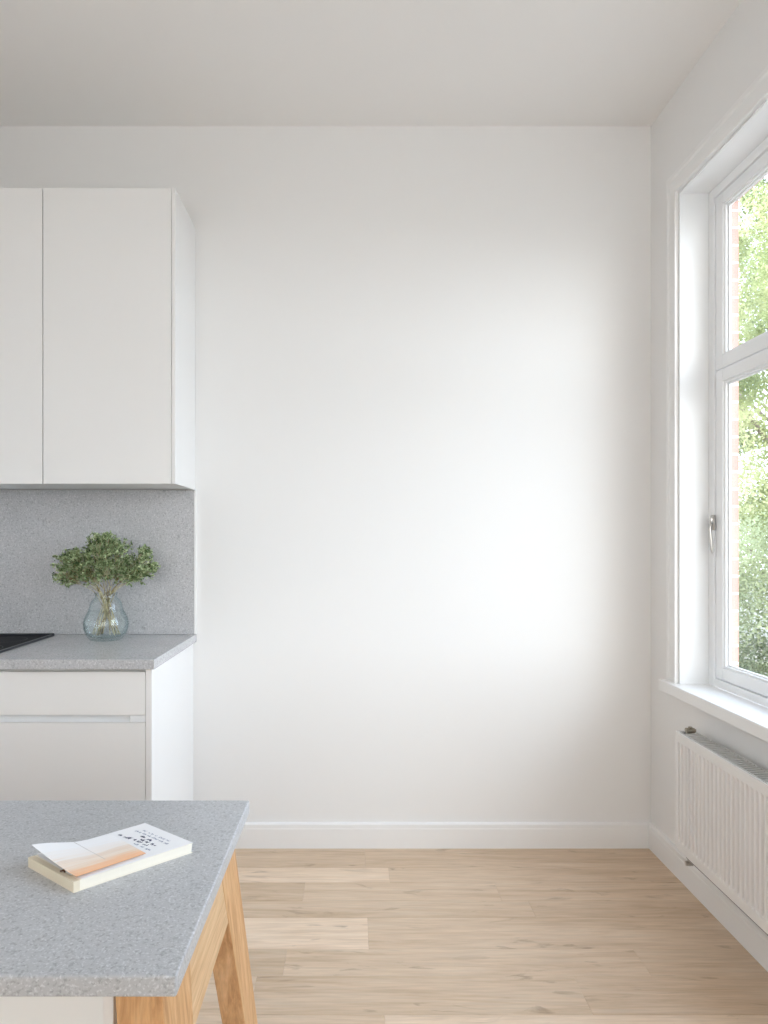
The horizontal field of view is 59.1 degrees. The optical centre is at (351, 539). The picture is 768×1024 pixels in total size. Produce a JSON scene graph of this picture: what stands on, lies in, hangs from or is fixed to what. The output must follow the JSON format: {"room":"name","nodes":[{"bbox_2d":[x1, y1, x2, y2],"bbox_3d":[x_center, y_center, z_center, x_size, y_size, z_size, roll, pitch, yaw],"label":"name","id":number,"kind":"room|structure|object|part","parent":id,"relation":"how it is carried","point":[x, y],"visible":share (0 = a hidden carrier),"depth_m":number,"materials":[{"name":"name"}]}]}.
{"room":"kitchen","nodes":[
{"label":"kitchen","id":0,"kind":"room"},
{"bbox_2d":[0,126,650,821],"bbox_3d":[-0.220,-0.166,3.007,3.480,3.165,0.300,0,0,0],"label":"wall","id":1,"kind":"structure","parent":0,"point":[423,353],"depth_m":2.86,"materials":[{"name":"white paint"}]},
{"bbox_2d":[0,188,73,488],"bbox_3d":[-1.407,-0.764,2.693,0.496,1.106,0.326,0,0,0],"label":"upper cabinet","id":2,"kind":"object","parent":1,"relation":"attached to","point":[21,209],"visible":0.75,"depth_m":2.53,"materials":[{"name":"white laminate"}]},
{"bbox_3d":[-1.407,-0.764,2.539,0.495,1.106,0.019,0,0,0],"label":"door","id":3,"kind":"part","parent":2,"relation":"part of","materials":[{"name":"white paint"}]},
{"bbox_2d":[0,490,196,633],"bbox_3d":[-1.158,0.093,2.849,1.002,0.606,0.014,0,0,0],"label":"backsplash","id":4,"kind":"structure","parent":1,"relation":"attached to","point":[36,526],"depth_m":2.84,"materials":[{"name":"grey stone"}]},
{"bbox_2d":[43,188,194,489],"bbox_3d":[-0.909,-0.764,2.693,0.496,1.106,0.326,0,0,0],"label":"upper cabinet","id":5,"kind":"object","parent":1,"relation":"attached to","point":[119,263],"visible":1,"depth_m":2.53,"materials":[{"name":"white laminate"}]},
{"bbox_3d":[-0.668,-0.764,2.693,0.014,1.106,0.326,0,0,0],"label":"panel","id":6,"kind":"part","parent":5,"relation":"part of","materials":[{"name":"white paint"}]},
{"bbox_2d":[235,822,650,848],"bbox_3d":[0.297,1.244,2.849,1.934,0.105,0.016,0,0,0],"label":"baseboard","id":7,"kind":"structure","parent":1,"relation":"attached to","point":[254,835],"depth_m":2.84,"materials":[{"name":"white paint"}]},
{"bbox_2d":[0,0,741,125],"bbox_3d":[-0.258,-1.823,0.129,3.404,0.150,6.057,0,0,0],"label":"ceiling","id":8,"kind":"structure","parent":0,"point":[63,62],"depth_m":2.46,"materials":[{"name":"white paint"}]},
{"bbox_2d":[196,849,767,1023],"bbox_3d":[-0.258,1.357,0.129,3.404,0.120,6.057,0,0,0],"label":"floor","id":9,"kind":"structure","parent":0,"point":[334,936],"depth_m":2.19,"materials":[{"name":"brown wood"}]},
{"bbox_2d":[0,997,116,1023],"bbox_3d":[-0.805,0.945,1.110,0.950,0.705,0.350,0,0,0],"label":"storage cabinet","id":10,"kind":"object","parent":9,"relation":"on","point":[13,1010],"visible":0.02,"depth_m":0.95,"materials":[{"name":"white paint"}]},
{"bbox_2d":[0,644,192,800],"bbox_3d":[-1.163,0.864,2.559,0.986,0.867,0.594,0,0,0],"label":"base cabinet","id":11,"kind":"object","parent":9,"relation":"on","point":[66,734],"visible":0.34,"depth_m":2.26,"materials":[{"name":"white laminate"}]},
{"bbox_3d":[-1.173,0.440,2.282,0.965,0.019,0.016,0,0,0],"label":"spacer rail","id":12,"kind":"part","parent":11,"relation":"part of","materials":[{"name":"grey"}]},
{"bbox_3d":[-1.173,0.761,2.272,0.961,0.301,0.019,0,0,0],"label":"drawer","id":13,"kind":"part","parent":11,"relation":"part of","materials":[{"name":"white paint"}]},
{"bbox_3d":[-1.173,0.513,2.272,0.961,0.145,0.019,0,0,0],"label":"drawer","id":14,"kind":"part","parent":11,"relation":"part of","materials":[{"name":"white paint"}]},
{"bbox_2d":[0,634,196,668],"bbox_3d":[-1.157,0.413,2.550,1.003,0.033,0.614,0,0,0],"label":"countertop","id":15,"kind":"structure","parent":11,"relation":"on","point":[58,651],"depth_m":2.38,"materials":[{"name":"grey stone"}]},
{"bbox_2d":[0,633,53,652],"bbox_3d":[-1.438,0.392,2.550,0.413,0.011,0.500,0,0,0],"label":"cooktop","id":16,"kind":"object","parent":15,"relation":"in","point":[8,641],"visible":1,"depth_m":2.67,"materials":[{"name":"black glass"}]},
{"bbox_3d":[-1.438,0.395,2.550,0.387,0.004,0.474,0,0,0],"label":"glass plate","id":17,"kind":"part","parent":16,"relation":"part of","materials":[{"name":"black glass"}]},
{"bbox_2d":[83,595,127,641],"bbox_3d":[-0.979,0.303,2.690,0.174,0.188,0.174,0,0,0],"label":"vase","id":18,"kind":"object","parent":15,"relation":"on","point":[95,595],"visible":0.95,"depth_m":2.67,"materials":[{"name":"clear glass"}]},
{"bbox_2d":[50,530,160,635],"bbox_3d":[-0.980,0.170,2.684,0.429,0.419,0.191,0,0,7],"label":"bouquet","id":19,"kind":"object","parent":18,"relation":"in","point":[102,564],"visible":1,"depth_m":2.66,"materials":[{"name":"green plant"}]},
{"bbox_3d":[-0.718,0.599,2.273,0.051,0.023,0.018,0,0,0],"label":"rail","id":20,"kind":"part","parent":11,"relation":"part of","materials":[{"name":"white metal"}]},
{"bbox_3d":[-0.680,0.864,2.559,0.020,0.867,0.594,0,0,0],"label":"panel","id":21,"kind":"part","parent":11,"relation":"part of","materials":[{"name":"white paint"}]},
{"bbox_2d":[0,801,257,1023],"bbox_3d":[-0.859,0.922,1.135,1.372,0.750,0.670,0,0,0],"label":"table","id":22,"kind":"object","parent":9,"relation":"on","point":[152,939],"visible":1,"depth_m":1.04,"materials":[{"name":"grey stone"}]},
{"bbox_2d":[28,843,192,892],"bbox_3d":[-0.410,0.538,1.156,0.231,0.017,0.135,0,0,-42],"label":"notebook","id":23,"kind":"object","parent":22,"relation":"on","point":[72,883],"visible":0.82,"depth_m":1.10,"materials":[{"name":"white paper"}]},
{"bbox_2d":[37,823,192,878],"bbox_3d":[-0.405,0.529,1.160,0.219,0.002,0.133,0,0,-41],"label":"sheet","id":24,"kind":"object","parent":23,"relation":"on","point":[151,840],"visible":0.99,"depth_m":1.19,"materials":[{"name":"white paper"}]},
{"bbox_2d":[39,854,71,874],"bbox_3d":[-0.459,0.526,1.113,0.110,0.004,0.059,0,0,37],"label":"loose sheet","id":25,"kind":"object","parent":24,"relation":"on","point":[43,856],"visible":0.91,"depth_m":1.10,"materials":[{"name":"white paper"}]},
{"bbox_2d":[32,835,145,876],"bbox_3d":[-0.440,0.517,1.131,0.123,0.020,0.140,0,0,45],"label":"card","id":26,"kind":"object","parent":24,"relation":"on","point":[78,858],"visible":1,"depth_m":1.12,"materials":[{"name":"white paper"}]},
{"bbox_3d":[-0.241,0.936,0.912,0.137,0.723,0.223,0,0,0],"label":"leg","id":27,"kind":"part","parent":22,"relation":"part of","materials":[{"name":"brown wood"}]},
{"bbox_3d":[-0.254,0.648,1.135,0.041,0.148,0.280,0,0,0],"label":"rail","id":28,"kind":"part","parent":22,"relation":"part of","materials":[{"name":"brown wood"}]},
{"bbox_3d":[-0.234,0.936,1.358,0.123,0.723,0.223,0,0,0],"label":"leg","id":29,"kind":"part","parent":22,"relation":"part of","materials":[{"name":"brown wood"}]},
{"bbox_2d":[651,0,767,843],"bbox_3d":[1.352,-0.166,0.129,0.176,3.165,5.457,0,0,0],"label":"wall","id":30,"kind":"structure","parent":0,"point":[738,54],"depth_m":2.69,"materials":[{"name":"white paint"}]},
{"bbox_2d":[649,822,767,971],"bbox_3d":[1.256,1.244,0.129,0.016,0.105,5.457,0,0,0],"label":"baseboard","id":31,"kind":"structure","parent":30,"relation":"attached to","point":[744,930],"depth_m":2.34,"materials":[{"name":"white paint"}]},
{"bbox_2d":[659,98,767,742],"bbox_3d":[1.321,-0.370,1.526,0.195,1.939,2.353,0,0,0],"label":"window","id":32,"kind":"structure","parent":30,"relation":"in","point":[709,365],"depth_m":2.56,"materials":[{"name":"white paint"}]},
{"bbox_3d":[1.362,-0.022,2.562,0.020,0.147,0.020,0,0,0],"label":"handle","id":33,"kind":"part","parent":32,"relation":"part of","materials":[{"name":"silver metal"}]},
{"bbox_3d":[1.300,0.577,1.526,0.151,0.045,2.353,0,0,0],"label":"sill","id":34,"kind":"part","parent":32,"relation":"part of","materials":[{"name":"white paint"}]},
{"bbox_3d":[1.395,-0.389,1.526,0.048,1.886,2.145,0,0,0],"label":"frame","id":35,"kind":"part","parent":32,"relation":"part of","materials":[{"name":"white paint"}]},
{"bbox_3d":[1.394,-0.967,2.051,0.034,0.653,1.018,0,0,0],"label":"sash","id":36,"kind":"part","parent":32,"relation":"part of","materials":[{"name":"white paint"}]},
{"bbox_3d":[1.394,-0.058,2.051,0.034,1.157,1.018,0,0,0],"label":"sash","id":37,"kind":"part","parent":32,"relation":"part of","materials":[{"name":"white paint"}]},
{"bbox_2d":[666,65,767,683],"bbox_3d":[1.255,-0.438,1.526,0.018,1.984,2.341,0,0,0],"label":"trim","id":38,"kind":"structure","parent":30,"relation":"attached to","point":[755,95],"depth_m":2.61,"materials":[{"name":"white paint"}]},
{"bbox_2d":[675,726,767,934],"bbox_3d":[1.215,0.904,1.606,0.102,0.470,1.657,0,0,0],"label":"radiator","id":39,"kind":"object","parent":30,"relation":"attached to","point":[721,797],"visible":1,"depth_m":2.12,"materials":[{"name":"white metal"}]},
{"bbox_2d":[685,726,695,733],"bbox_3d":[1.214,0.683,2.420,0.039,0.029,0.019,0,0,0],"label":"radiator valve","id":40,"kind":"object","parent":39,"relation":"attached to","point":[689,730],"depth_m":2.41,"materials":[{"name":"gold metal"}]},
{"bbox_2d":[680,732,767,783],"bbox_3d":[1.201,0.689,1.598,0.062,0.006,1.628,0,0,0],"label":"grille","id":41,"kind":"object","parent":39,"relation":"attached to","point":[754,774],"depth_m":2.14,"materials":[{"name":"grey metal"}]},
{"bbox_2d":[732,174,767,666],"bbox_3d":[1.475,-0.326,0.878,0.070,3.845,6.957,0,0,0],"label":"wall","id":42,"kind":"structure","parent":0,"point":[735,207],"depth_m":2.64,"materials":[{"name":"white paint"}]},
{"label":"outside","id":43,"kind":"structure","parent":0,"visible":0},
{"bbox_2d":[739,577,767,663],"bbox_3d":[15.758,1.697,5.000,28.485,0.100,50.000,0,0,0],"label":"ground","id":44,"kind":"structure","parent":43,"point":[765,634],"depth_m":12.58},
{"bbox_2d":[739,180,767,593],"bbox_3d":[6.657,-2.047,10.340,4.673,7.396,4.095,0,0,-22],"label":"tree","id":45,"kind":"object","parent":44,"relation":"on","point":[761,491],"visible":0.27,"depth_m":9.86,"materials":[{"name":"green plant"}]},
{"bbox_2d":[739,509,767,676],"bbox_3d":[4.528,0.682,5.284,1.124,1.934,4.828,0,0,-43],"label":"hedge","id":46,"kind":"object","parent":44,"relation":"on","point":[748,664],"visible":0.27,"depth_m":6.04,"materials":[{"name":"green plant"}]},
{"bbox_2d":[739,177,767,528],"bbox_3d":[11.072,-4.042,17.283,6.080,11.383,6.731,0,0,0],"label":"tree","id":47,"kind":"object","parent":44,"relation":"on","point":[759,331],"visible":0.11,"depth_m":17.43,"materials":[{"name":"green plant"}]}
]}

